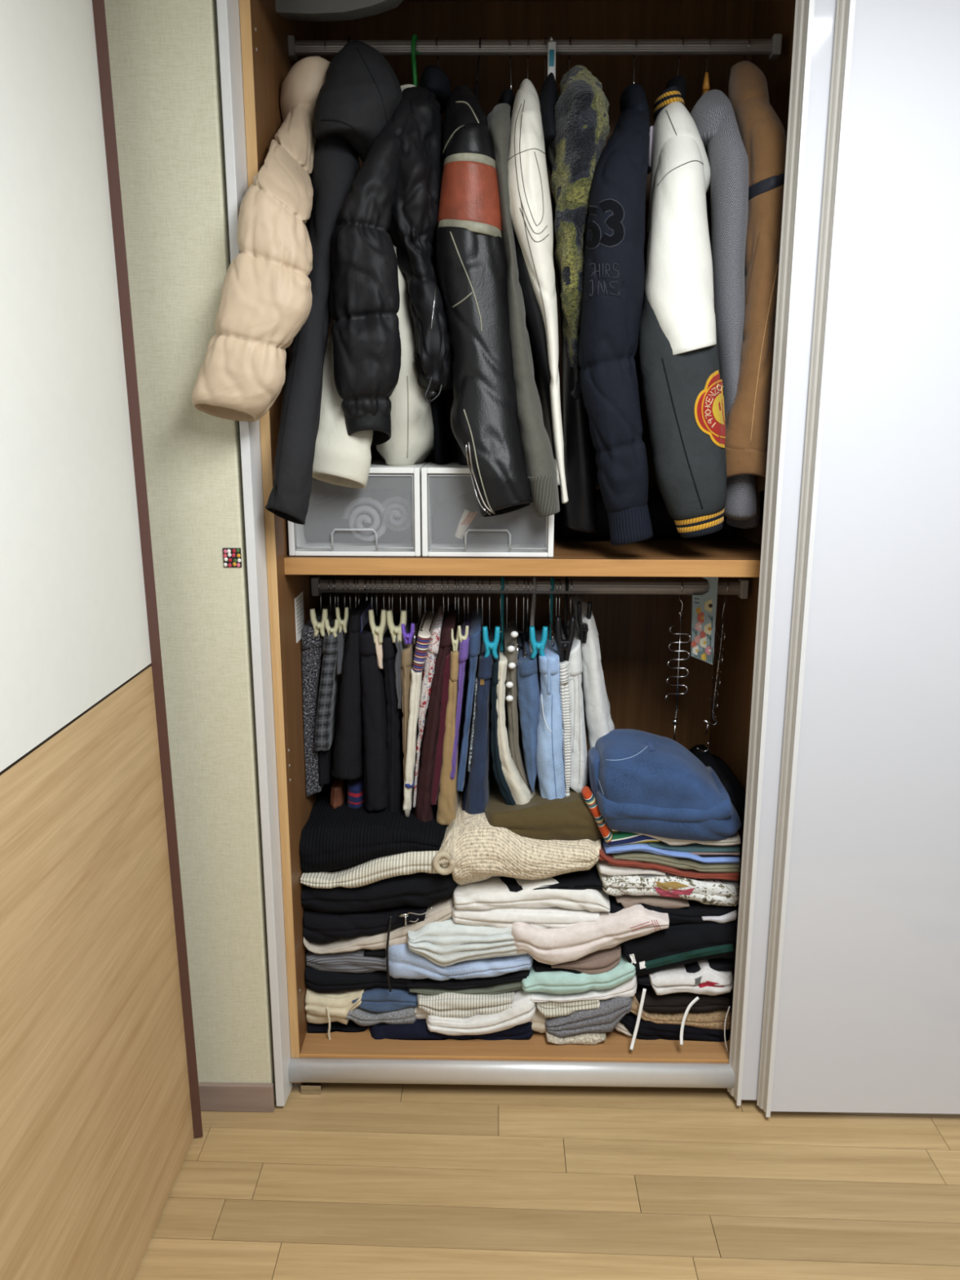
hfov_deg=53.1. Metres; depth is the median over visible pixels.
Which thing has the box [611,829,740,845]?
trousers
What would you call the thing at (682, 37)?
clothes hanger
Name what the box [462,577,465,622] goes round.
clothes hanger
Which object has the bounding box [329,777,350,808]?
pants
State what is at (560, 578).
clothes hanger
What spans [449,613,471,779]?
trousers
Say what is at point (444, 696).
trousers
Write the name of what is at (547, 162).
clothes hanger
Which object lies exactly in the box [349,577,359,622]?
clothes hanger
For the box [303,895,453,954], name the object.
shirt
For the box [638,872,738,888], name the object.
garment
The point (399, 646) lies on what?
trousers
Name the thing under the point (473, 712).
jeans
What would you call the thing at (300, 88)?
hood
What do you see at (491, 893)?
shirt
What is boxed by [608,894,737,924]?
garment
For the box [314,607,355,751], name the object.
pants
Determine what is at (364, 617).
pants
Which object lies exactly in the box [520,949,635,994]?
garment
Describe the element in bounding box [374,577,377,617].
clothes hanger
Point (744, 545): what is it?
shelf
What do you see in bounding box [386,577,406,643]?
clothes hanger
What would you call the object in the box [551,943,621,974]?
garment
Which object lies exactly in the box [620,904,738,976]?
trousers
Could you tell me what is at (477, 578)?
clothes hanger
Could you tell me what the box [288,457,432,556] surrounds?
drawer box
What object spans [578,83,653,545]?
padded jacket
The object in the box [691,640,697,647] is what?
flower
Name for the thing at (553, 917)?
shirt
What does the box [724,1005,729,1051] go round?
drawstring
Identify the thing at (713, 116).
coat
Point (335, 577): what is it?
clothes hanger
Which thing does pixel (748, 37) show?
clothes hanger
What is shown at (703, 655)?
flower
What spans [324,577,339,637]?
clothes hanger
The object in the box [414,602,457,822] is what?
pants
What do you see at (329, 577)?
clothes hanger
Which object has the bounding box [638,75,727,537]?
jacket
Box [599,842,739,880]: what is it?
garment
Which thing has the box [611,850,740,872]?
shirt
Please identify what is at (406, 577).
clothes hanger
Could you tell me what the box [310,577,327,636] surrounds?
clothes hanger
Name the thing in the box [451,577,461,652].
clothes hanger
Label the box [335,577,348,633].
clothes hanger
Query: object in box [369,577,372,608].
clothes hanger
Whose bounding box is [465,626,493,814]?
jeans
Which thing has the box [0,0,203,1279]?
door
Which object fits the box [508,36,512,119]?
clothes hanger
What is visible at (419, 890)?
folded clothing
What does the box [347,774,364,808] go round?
pants
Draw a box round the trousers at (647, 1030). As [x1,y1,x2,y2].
[619,1011,729,1041]
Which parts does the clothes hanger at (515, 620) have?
clip leg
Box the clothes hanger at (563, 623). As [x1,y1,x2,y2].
[560,576,568,639]
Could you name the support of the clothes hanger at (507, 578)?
hanging from the wardrobe
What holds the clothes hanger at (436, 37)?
hanging from the wardrobe
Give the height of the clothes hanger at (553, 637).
0.125 m
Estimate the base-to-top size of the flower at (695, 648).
0.022 m
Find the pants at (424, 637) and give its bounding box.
[403,610,437,817]
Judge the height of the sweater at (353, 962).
0.057 m
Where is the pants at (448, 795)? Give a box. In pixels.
[435,625,461,825]
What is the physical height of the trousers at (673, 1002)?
0.052 m
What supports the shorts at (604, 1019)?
on the trousers at (587, 1038)
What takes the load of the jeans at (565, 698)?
hanging from the clothes hanger at (564, 646)
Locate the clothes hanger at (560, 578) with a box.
[558,577,560,615]
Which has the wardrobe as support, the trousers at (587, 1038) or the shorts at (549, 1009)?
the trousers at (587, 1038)
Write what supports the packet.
hanging from the wardrobe
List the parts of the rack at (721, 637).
stem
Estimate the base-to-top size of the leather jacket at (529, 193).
0.789 m
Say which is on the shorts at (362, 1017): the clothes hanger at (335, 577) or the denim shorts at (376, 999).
the denim shorts at (376, 999)
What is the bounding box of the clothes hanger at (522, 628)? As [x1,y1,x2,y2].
[520,577,526,657]
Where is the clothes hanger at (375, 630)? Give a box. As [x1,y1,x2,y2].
[368,577,386,643]
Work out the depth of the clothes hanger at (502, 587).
2.12 m
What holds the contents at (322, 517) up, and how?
in the drawer box at (382, 476)
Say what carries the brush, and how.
in the drawer box at (440, 483)
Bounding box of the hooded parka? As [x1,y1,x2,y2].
[265,40,402,524]
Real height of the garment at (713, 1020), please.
0.075 m
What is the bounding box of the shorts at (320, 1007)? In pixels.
[305,987,364,1039]
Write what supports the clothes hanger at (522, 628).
hanging from the wardrobe
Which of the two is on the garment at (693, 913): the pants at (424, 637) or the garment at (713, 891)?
the garment at (713, 891)
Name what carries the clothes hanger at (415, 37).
hanging from the wardrobe
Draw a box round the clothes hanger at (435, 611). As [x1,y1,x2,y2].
[428,577,436,632]
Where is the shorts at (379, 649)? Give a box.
[374,608,391,669]
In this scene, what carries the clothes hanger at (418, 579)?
hanging from the wardrobe
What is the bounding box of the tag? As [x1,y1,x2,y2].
[547,36,555,80]
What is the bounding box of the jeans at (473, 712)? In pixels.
[467,654,479,771]
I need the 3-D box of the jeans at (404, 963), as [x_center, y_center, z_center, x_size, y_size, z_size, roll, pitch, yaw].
[-0.049,0.662,2.193,0.344,0.095,0.301,0,14,1]
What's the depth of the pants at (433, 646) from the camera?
2.03 m
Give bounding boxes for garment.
[364,948,386,957]
[406,968,530,989]
[408,980,522,995]
[484,763,603,840]
[499,863,603,892]
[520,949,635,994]
[529,973,637,1002]
[532,959,582,973]
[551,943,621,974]
[595,859,665,875]
[595,866,738,906]
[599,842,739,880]
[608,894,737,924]
[614,894,689,908]
[631,994,731,1030]
[636,958,733,986]
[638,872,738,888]
[647,125,653,174]
[648,840,739,852]
[648,852,739,857]
[688,852,740,855]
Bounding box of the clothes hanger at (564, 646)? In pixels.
[555,591,575,662]
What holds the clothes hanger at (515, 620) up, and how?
hanging from the wardrobe
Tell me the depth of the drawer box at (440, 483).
1.88 m
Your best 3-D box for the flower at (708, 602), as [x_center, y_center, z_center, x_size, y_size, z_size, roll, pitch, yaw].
[0.503,-0.075,2.095,0.026,0.029,0.001,0,13,1]
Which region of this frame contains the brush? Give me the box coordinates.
[454,509,477,538]
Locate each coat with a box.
[538,72,598,533]
[550,65,609,485]
[689,89,760,528]
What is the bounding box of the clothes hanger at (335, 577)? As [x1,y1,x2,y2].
[334,577,338,606]
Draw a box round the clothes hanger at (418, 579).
[413,577,423,647]
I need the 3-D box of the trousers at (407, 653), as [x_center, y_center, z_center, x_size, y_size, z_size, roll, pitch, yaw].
[-0.154,0.152,2.162,0.028,0.340,0.264,0,14,1]
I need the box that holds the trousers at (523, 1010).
[426,988,537,1035]
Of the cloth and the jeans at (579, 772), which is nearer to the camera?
the cloth
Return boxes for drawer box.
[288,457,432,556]
[421,457,554,556]
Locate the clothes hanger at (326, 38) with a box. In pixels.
[324,37,328,61]
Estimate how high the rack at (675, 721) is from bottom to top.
0.416 m
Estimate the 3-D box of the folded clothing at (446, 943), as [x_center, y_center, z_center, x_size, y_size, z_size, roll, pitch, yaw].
[-0.014,0.623,2.169,0.289,0.114,0.305,0,14,1]
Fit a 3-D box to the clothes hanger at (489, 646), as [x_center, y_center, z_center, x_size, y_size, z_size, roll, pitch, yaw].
[0.039,-0.061,2.104,0.036,0.141,0.300,2,14,6]
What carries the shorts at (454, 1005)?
on the trousers at (523, 1010)
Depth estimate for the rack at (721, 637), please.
2.16 m
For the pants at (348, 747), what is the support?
hanging from the clothes hanger
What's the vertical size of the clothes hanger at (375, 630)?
0.113 m
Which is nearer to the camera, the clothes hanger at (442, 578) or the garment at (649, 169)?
the garment at (649, 169)
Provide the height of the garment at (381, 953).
0.030 m
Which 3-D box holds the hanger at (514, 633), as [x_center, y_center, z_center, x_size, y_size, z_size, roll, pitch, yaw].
[0.090,0.017,2.075,0.025,0.279,0.183,4,14,16]
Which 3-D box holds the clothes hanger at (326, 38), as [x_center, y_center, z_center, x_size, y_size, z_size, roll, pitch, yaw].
[-0.299,-1.067,1.899,0.007,0.222,0.259,0,14,1]
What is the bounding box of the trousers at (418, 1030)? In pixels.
[368,1018,533,1039]
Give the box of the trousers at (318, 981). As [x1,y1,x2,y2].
[305,964,414,992]
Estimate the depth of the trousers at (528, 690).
2.02 m
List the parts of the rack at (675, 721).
stem, stem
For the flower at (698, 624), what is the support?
on the packet
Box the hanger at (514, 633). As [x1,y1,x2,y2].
[506,577,528,701]
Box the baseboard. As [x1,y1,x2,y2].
[198,1082,274,1112]
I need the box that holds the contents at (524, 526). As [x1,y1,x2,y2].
[431,491,546,544]
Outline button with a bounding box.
[432,850,455,875]
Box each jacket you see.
[191,56,330,422]
[312,84,434,488]
[329,86,453,445]
[419,64,453,464]
[435,84,532,516]
[486,88,559,517]
[506,78,568,503]
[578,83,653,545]
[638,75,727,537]
[724,60,786,492]
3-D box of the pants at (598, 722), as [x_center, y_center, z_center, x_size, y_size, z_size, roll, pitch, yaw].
[0.254,0.072,2.161,0.090,0.311,0.268,0,14,1]
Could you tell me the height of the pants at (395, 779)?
0.442 m
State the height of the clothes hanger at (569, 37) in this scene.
0.226 m
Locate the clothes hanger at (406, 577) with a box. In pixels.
[404,577,407,610]
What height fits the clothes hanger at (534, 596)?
0.148 m
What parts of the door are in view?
panel, panel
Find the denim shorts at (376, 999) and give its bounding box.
[351,986,417,1012]
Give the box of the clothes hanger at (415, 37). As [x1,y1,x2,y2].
[410,34,419,86]
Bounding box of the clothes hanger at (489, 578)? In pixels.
[488,577,490,635]
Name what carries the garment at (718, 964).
on the shorts at (708, 981)
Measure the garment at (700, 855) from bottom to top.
0.014 m
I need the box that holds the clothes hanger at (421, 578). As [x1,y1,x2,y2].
[416,577,422,638]
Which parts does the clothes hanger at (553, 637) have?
clip leg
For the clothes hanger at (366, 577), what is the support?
hanging from the wardrobe
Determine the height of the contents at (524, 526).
0.105 m
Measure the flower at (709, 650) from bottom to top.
0.022 m
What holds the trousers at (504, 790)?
hanging from the clothes hanger at (489, 646)
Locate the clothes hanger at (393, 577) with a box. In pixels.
[391,577,393,612]
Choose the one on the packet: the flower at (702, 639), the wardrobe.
the flower at (702, 639)
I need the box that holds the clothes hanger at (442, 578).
[441,577,444,612]
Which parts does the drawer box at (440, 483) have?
panel, panel, handle, panel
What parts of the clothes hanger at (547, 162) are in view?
arm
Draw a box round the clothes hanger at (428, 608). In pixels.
[419,577,429,631]
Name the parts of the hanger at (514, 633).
knob, knob, knob, knob, knob, swing arm, post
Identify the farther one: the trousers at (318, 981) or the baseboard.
the trousers at (318, 981)
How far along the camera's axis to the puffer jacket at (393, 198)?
1.70 m
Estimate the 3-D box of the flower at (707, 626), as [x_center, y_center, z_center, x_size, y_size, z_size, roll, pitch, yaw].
[0.504,-0.024,2.108,0.024,0.027,0.001,0,13,1]
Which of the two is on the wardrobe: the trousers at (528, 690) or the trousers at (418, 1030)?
the trousers at (418, 1030)
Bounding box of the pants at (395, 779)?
[382,613,404,812]
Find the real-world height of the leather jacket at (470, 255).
0.797 m
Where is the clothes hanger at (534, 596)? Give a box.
[528,576,536,653]
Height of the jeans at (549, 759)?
0.398 m
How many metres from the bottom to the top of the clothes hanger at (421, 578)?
0.114 m
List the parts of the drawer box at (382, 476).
handle, panel, panel, panel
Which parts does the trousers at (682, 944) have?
white strip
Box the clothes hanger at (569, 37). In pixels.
[568,36,570,71]
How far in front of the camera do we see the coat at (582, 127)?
1.73 m
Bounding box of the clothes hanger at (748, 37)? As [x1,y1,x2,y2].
[744,35,750,61]
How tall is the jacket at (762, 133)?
0.804 m
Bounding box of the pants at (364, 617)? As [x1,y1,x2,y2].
[360,594,377,632]
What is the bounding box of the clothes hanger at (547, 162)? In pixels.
[543,36,548,171]
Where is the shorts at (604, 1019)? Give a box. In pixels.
[544,996,631,1037]
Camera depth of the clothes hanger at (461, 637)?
1.97 m
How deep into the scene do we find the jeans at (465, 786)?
2.11 m
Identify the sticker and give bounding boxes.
[222,547,241,567]
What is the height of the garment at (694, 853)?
0.015 m
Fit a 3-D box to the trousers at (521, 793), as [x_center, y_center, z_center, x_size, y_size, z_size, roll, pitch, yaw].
[0.080,0.195,2.151,0.098,0.376,0.271,0,14,1]
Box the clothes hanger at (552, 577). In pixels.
[547,576,554,640]
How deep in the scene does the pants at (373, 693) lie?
2.04 m
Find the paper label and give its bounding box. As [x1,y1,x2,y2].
[294,591,304,643]
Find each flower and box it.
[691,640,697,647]
[692,645,698,655]
[694,635,699,643]
[695,622,701,631]
[696,607,700,613]
[697,612,703,622]
[699,636,706,648]
[700,630,705,638]
[701,653,706,660]
[703,622,711,635]
[704,599,711,612]
[705,645,714,655]
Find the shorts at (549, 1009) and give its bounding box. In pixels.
[536,999,599,1017]
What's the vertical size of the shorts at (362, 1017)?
0.053 m
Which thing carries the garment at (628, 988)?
on the shorts at (604, 1019)
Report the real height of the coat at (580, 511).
0.874 m
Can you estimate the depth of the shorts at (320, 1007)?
2.09 m
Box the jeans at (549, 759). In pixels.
[534,629,565,799]
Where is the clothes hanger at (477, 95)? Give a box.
[475,36,480,101]
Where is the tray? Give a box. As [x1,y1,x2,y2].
[275,0,403,21]
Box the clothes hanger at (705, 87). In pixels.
[701,35,710,96]
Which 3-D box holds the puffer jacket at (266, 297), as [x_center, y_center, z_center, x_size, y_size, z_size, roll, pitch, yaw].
[-0.332,-0.713,1.784,0.195,0.727,0.615,3,14,11]
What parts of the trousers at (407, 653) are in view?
panel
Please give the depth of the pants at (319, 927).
2.05 m
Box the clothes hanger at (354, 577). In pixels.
[353,577,356,608]
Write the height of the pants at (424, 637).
0.406 m
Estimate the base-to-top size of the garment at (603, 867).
0.029 m
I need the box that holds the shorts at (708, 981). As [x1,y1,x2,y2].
[629,960,733,1049]
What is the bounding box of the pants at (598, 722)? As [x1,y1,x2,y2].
[571,594,614,748]
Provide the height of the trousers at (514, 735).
0.404 m
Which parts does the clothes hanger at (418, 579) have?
clip leg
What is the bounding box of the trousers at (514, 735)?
[503,620,535,795]
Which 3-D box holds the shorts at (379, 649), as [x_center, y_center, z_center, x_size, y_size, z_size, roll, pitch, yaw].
[-0.212,-0.006,2.129,0.021,0.079,0.262,0,14,1]
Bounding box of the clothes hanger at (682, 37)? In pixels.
[676,35,684,75]
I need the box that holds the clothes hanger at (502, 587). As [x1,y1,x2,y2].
[500,576,504,652]
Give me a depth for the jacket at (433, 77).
1.91 m
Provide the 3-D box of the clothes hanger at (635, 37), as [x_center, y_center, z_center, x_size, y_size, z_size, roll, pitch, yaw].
[0.302,-1.047,1.893,0.007,0.255,0.259,0,14,1]
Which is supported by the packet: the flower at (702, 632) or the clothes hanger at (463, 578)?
the flower at (702, 632)
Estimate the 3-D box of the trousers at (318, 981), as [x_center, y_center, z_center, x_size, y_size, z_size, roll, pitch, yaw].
[-0.256,0.709,2.226,0.242,0.070,0.304,0,14,1]
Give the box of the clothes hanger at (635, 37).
[633,36,637,84]
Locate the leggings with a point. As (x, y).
(351, 1027)
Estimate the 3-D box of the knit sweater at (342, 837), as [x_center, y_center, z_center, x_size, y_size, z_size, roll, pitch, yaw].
[-0.224,0.417,2.161,0.305,0.123,0.304,0,14,1]
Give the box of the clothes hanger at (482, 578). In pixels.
[480,577,483,653]
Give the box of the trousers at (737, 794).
[688,744,746,831]
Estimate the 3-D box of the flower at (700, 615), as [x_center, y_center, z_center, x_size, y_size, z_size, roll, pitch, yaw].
[0.488,-0.049,2.107,0.023,0.026,0.001,0,13,1]
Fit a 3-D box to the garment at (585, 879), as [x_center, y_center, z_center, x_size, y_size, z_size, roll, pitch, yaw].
[0.125,0.494,2.166,0.321,0.050,0.304,0,14,1]
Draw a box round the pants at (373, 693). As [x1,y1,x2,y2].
[358,608,387,810]
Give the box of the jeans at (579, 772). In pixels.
[561,619,588,792]
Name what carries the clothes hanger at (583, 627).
hanging from the wardrobe
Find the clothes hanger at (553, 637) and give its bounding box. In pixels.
[546,577,555,647]
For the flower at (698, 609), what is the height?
0.016 m
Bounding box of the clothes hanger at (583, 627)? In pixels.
[567,578,591,643]
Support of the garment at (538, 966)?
on the garment at (550, 982)
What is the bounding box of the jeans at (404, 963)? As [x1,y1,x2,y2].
[384,942,533,980]
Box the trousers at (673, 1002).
[635,982,731,1013]
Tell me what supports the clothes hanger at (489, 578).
hanging from the wardrobe
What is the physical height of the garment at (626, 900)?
0.028 m
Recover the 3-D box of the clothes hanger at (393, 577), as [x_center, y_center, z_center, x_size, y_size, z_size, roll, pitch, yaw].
[-0.195,-0.082,2.133,0.006,0.114,0.200,0,14,1]
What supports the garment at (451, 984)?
on the garment at (505, 987)
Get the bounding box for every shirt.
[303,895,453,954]
[452,904,599,928]
[453,876,609,911]
[601,838,739,863]
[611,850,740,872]
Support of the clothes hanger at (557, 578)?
hanging from the wardrobe
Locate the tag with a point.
(551, 45)
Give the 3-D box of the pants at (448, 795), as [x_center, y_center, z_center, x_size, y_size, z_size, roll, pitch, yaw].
[-0.067,0.186,2.158,0.055,0.395,0.264,0,14,1]
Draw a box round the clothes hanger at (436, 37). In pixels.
[435,36,444,171]
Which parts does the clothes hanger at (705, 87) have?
arm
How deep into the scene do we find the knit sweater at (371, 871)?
2.02 m
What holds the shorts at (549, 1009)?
on the shorts at (604, 1019)
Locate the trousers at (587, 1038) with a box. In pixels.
[545,1031,605,1044]
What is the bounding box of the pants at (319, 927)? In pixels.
[302,906,432,991]
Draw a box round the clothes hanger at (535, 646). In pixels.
[528,577,547,658]
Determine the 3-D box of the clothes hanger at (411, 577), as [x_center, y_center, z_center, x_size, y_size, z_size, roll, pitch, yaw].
[-0.152,-0.048,2.136,0.008,0.182,0.248,0,14,1]
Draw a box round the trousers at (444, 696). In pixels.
[430,648,451,804]
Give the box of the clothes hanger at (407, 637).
[398,577,414,644]
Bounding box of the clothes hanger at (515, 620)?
[514,577,519,659]
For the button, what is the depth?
1.99 m
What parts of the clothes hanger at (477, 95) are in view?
arm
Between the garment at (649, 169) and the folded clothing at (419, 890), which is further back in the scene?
the folded clothing at (419, 890)
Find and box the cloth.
[342,496,414,541]
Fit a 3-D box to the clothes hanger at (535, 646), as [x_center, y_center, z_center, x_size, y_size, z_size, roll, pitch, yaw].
[0.123,-0.061,2.105,0.038,0.141,0.294,0,14,1]
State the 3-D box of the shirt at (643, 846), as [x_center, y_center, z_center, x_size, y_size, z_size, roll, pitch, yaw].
[0.404,0.413,2.138,0.286,0.043,0.302,0,14,1]
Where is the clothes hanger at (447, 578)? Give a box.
[447,577,448,612]
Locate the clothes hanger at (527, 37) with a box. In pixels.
[526,36,528,79]
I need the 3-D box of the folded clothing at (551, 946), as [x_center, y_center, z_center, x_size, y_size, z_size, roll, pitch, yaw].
[0.227,0.597,2.152,0.351,0.134,0.309,0,14,1]
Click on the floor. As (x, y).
(344, 1181)
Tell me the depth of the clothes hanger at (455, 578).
2.13 m
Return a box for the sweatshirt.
[587,728,741,840]
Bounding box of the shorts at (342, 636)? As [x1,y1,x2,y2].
[336,604,358,674]
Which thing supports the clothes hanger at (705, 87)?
hanging from the wardrobe
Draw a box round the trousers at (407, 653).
[400,622,419,777]
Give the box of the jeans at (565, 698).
[559,659,571,797]
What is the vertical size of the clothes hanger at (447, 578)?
0.114 m
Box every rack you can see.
[665,578,690,740]
[696,578,728,751]
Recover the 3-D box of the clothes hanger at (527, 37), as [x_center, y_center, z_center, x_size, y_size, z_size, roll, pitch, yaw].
[0.093,-1.053,1.895,0.007,0.246,0.259,0,14,1]
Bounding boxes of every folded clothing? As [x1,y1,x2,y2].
[301,872,457,912]
[407,916,529,966]
[511,902,669,964]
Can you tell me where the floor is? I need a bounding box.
[133,1082,959,1279]
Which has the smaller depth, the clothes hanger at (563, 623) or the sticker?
the sticker
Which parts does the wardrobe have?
panel, rail, board, clothe rail, clothe rail, panel, white strip, panel, sliding door, sliding door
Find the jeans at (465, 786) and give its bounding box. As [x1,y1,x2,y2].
[462,755,469,810]
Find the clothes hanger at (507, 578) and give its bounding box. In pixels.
[506,577,507,632]
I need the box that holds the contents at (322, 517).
[303,488,414,543]
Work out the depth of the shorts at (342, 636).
2.02 m
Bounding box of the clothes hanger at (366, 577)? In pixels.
[364,577,367,599]
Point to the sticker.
(232, 557)
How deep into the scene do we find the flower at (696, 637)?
2.12 m
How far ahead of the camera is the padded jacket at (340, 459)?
1.81 m
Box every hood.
[280,56,330,142]
[314,40,402,162]
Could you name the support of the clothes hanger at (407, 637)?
hanging from the wardrobe
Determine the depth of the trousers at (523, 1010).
2.06 m
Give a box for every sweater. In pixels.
[299,779,446,872]
[300,850,446,888]
[306,948,386,973]
[436,771,601,885]
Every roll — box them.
[414,1005,426,1019]
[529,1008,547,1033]
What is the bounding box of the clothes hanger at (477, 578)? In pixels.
[476,577,478,616]
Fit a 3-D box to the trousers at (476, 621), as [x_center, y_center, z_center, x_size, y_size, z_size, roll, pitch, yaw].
[-0.025,0.123,2.143,0.058,0.357,0.266,0,14,1]
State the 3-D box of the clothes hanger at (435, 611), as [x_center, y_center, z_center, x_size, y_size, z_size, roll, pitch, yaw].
[-0.104,-0.075,2.129,0.008,0.127,0.248,0,14,1]
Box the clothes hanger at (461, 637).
[457,577,468,642]
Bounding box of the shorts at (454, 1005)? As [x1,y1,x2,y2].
[417,990,515,1017]
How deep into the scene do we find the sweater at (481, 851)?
2.00 m
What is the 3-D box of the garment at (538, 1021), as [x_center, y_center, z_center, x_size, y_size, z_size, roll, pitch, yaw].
[0.125,0.807,2.179,0.086,0.078,0.201,0,14,1]
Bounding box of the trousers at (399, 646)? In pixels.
[394,609,413,708]
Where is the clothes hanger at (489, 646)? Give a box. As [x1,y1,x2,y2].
[482,577,501,658]
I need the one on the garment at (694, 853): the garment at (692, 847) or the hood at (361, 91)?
the garment at (692, 847)
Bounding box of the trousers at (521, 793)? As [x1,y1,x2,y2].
[496,634,535,804]
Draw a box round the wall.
[104,0,275,1101]
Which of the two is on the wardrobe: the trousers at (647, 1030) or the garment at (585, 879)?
the trousers at (647, 1030)
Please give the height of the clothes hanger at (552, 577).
0.148 m
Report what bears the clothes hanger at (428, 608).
hanging from the wardrobe
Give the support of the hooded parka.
hanging from the clothes hanger
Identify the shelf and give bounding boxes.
[285,524,761,559]
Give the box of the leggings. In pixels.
[306,1019,368,1033]
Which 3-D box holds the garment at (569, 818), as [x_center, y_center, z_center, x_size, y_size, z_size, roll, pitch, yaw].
[0.147,0.365,2.137,0.283,0.110,0.263,0,14,1]
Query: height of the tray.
0.179 m
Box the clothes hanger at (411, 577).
[409,577,412,622]
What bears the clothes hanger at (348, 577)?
hanging from the wardrobe
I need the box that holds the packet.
[690,577,718,664]
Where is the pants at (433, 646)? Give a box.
[413,603,446,808]
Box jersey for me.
[581,786,659,845]
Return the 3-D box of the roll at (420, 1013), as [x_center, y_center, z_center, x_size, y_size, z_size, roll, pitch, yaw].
[-0.123,0.791,2.187,0.074,0.048,0.202,0,14,1]
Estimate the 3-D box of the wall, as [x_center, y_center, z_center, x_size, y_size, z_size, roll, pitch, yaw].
[-1.000,-0.175,1.788,1.144,2.340,0.100,0,14,1]
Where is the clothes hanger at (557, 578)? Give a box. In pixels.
[552,577,559,654]
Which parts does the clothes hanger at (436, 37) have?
arm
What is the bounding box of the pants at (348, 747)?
[331,592,374,779]
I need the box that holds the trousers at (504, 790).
[490,636,515,805]
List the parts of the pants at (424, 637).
panel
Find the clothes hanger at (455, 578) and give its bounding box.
[451,577,457,647]
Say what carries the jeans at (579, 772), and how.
hanging from the clothes hanger at (583, 627)
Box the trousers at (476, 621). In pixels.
[456,606,481,791]
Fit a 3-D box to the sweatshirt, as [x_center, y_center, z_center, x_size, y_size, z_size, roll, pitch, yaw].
[0.391,0.306,2.057,0.323,0.208,0.259,0,14,1]
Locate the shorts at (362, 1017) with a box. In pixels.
[345,1006,416,1026]
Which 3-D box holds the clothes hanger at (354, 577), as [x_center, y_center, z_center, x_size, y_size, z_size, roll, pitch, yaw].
[-0.276,-0.062,2.135,0.008,0.156,0.248,0,14,1]
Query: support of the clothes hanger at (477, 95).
hanging from the wardrobe
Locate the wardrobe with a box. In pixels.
[216,0,959,1117]
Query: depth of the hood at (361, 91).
1.68 m
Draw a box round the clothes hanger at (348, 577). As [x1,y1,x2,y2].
[344,577,351,641]
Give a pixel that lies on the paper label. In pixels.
(299, 602)
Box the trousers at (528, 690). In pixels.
[516,634,539,791]
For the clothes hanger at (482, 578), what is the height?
0.172 m
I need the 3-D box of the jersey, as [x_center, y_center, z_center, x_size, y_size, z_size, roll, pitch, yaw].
[0.298,0.354,2.095,0.166,0.111,0.253,0,14,1]
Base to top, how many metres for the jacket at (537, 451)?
0.802 m
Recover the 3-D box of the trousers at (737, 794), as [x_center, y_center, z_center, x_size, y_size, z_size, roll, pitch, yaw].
[0.464,0.333,2.172,0.258,0.114,0.284,0,14,1]
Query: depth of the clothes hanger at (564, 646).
1.98 m
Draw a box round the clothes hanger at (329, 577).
[320,577,331,653]
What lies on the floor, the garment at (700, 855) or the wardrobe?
the wardrobe
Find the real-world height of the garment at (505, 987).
0.047 m

